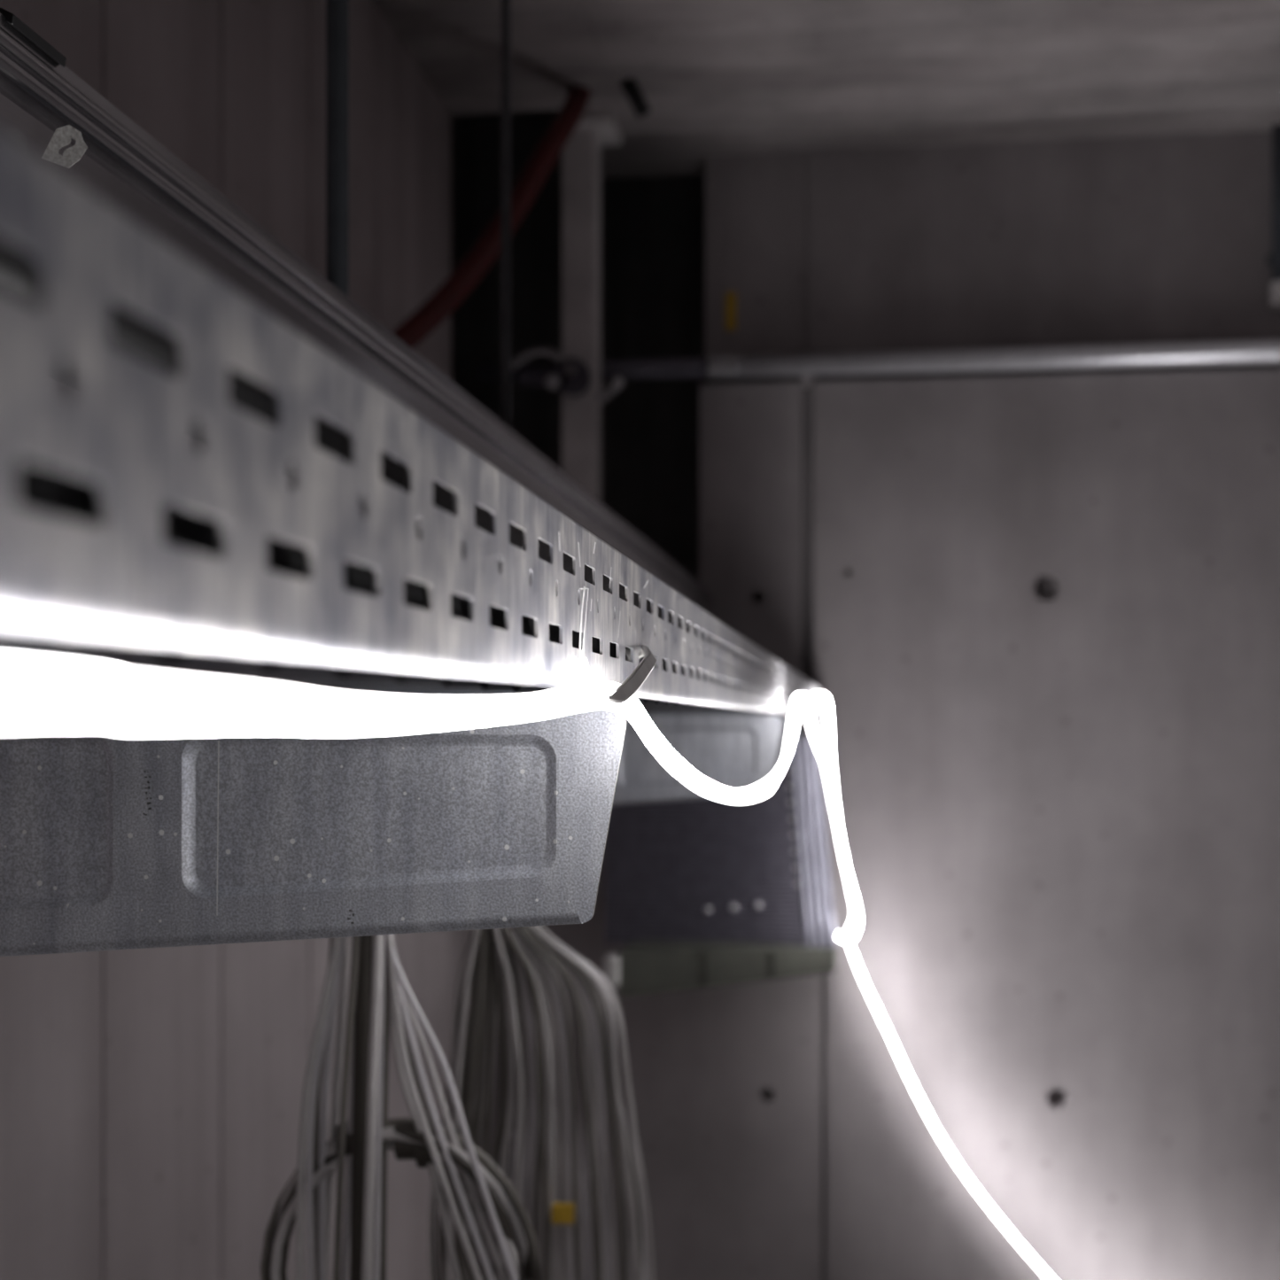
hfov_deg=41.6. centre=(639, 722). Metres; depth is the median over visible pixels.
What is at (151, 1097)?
wall
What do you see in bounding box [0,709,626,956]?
cantilever arm
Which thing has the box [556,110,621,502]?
post
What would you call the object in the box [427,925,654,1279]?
cable bundle
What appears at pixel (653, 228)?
wall
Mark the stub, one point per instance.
(630, 87)
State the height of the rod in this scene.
1.206 m
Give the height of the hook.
0.034 m
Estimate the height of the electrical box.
0.608 m
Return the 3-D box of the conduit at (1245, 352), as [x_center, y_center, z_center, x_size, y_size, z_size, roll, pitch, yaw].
[2.158,-0.936,4.163,5.231,0.064,0.064,0,0,8]
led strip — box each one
[0,660,1053,1279]
[807,693,860,941]
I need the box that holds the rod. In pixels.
[325,0,351,299]
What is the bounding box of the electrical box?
[604,736,837,997]
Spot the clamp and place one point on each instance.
(571, 376)
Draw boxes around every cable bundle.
[260,934,543,1279]
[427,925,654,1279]
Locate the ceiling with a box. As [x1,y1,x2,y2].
[372,0,1279,178]
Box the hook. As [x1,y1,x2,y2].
[606,644,656,704]
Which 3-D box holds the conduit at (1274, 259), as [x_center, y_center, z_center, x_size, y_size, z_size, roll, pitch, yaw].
[1.666,-1.321,4.389,0.050,0.468,0.052,0,0,8]
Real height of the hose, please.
1.057 m
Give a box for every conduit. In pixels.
[475,339,1279,383]
[1266,124,1279,307]
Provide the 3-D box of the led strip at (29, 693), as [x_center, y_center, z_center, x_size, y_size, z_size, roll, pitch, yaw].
[0.781,0.946,1.366,1.425,1.973,5.719,0,0,8]
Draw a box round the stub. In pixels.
[620,77,651,118]
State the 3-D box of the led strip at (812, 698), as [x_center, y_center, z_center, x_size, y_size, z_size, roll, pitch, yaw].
[0.421,0.227,3.610,0.096,0.591,0.969,0,0,8]
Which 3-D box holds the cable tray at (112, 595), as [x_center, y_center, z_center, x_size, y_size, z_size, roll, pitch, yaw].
[-0.016,-0.047,1.914,0.310,0.073,5.088,0,0,8]
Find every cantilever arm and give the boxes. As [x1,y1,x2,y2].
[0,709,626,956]
[612,714,783,805]
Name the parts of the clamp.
lever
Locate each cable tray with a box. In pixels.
[0,7,713,613]
[0,128,823,718]
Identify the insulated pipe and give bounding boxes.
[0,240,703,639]
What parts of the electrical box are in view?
rail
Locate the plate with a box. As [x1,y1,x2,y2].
[725,291,736,330]
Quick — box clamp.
[511,346,626,404]
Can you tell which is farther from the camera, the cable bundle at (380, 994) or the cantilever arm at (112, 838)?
the cable bundle at (380, 994)
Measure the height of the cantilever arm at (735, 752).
0.262 m
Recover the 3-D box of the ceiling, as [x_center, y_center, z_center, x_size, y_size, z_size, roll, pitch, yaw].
[1.497,-1.653,-0.643,5.500,0.204,10.370,0,0,8]
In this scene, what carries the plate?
attached to the wall at (1035, 613)
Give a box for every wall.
[0,0,473,1279]
[451,109,705,583]
[473,130,1279,1279]
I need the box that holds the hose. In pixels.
[391,85,593,349]
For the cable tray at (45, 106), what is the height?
0.079 m
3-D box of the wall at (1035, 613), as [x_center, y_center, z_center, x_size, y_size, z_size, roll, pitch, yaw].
[2.175,0.198,4.321,5.260,3.505,0.250,0,0,8]

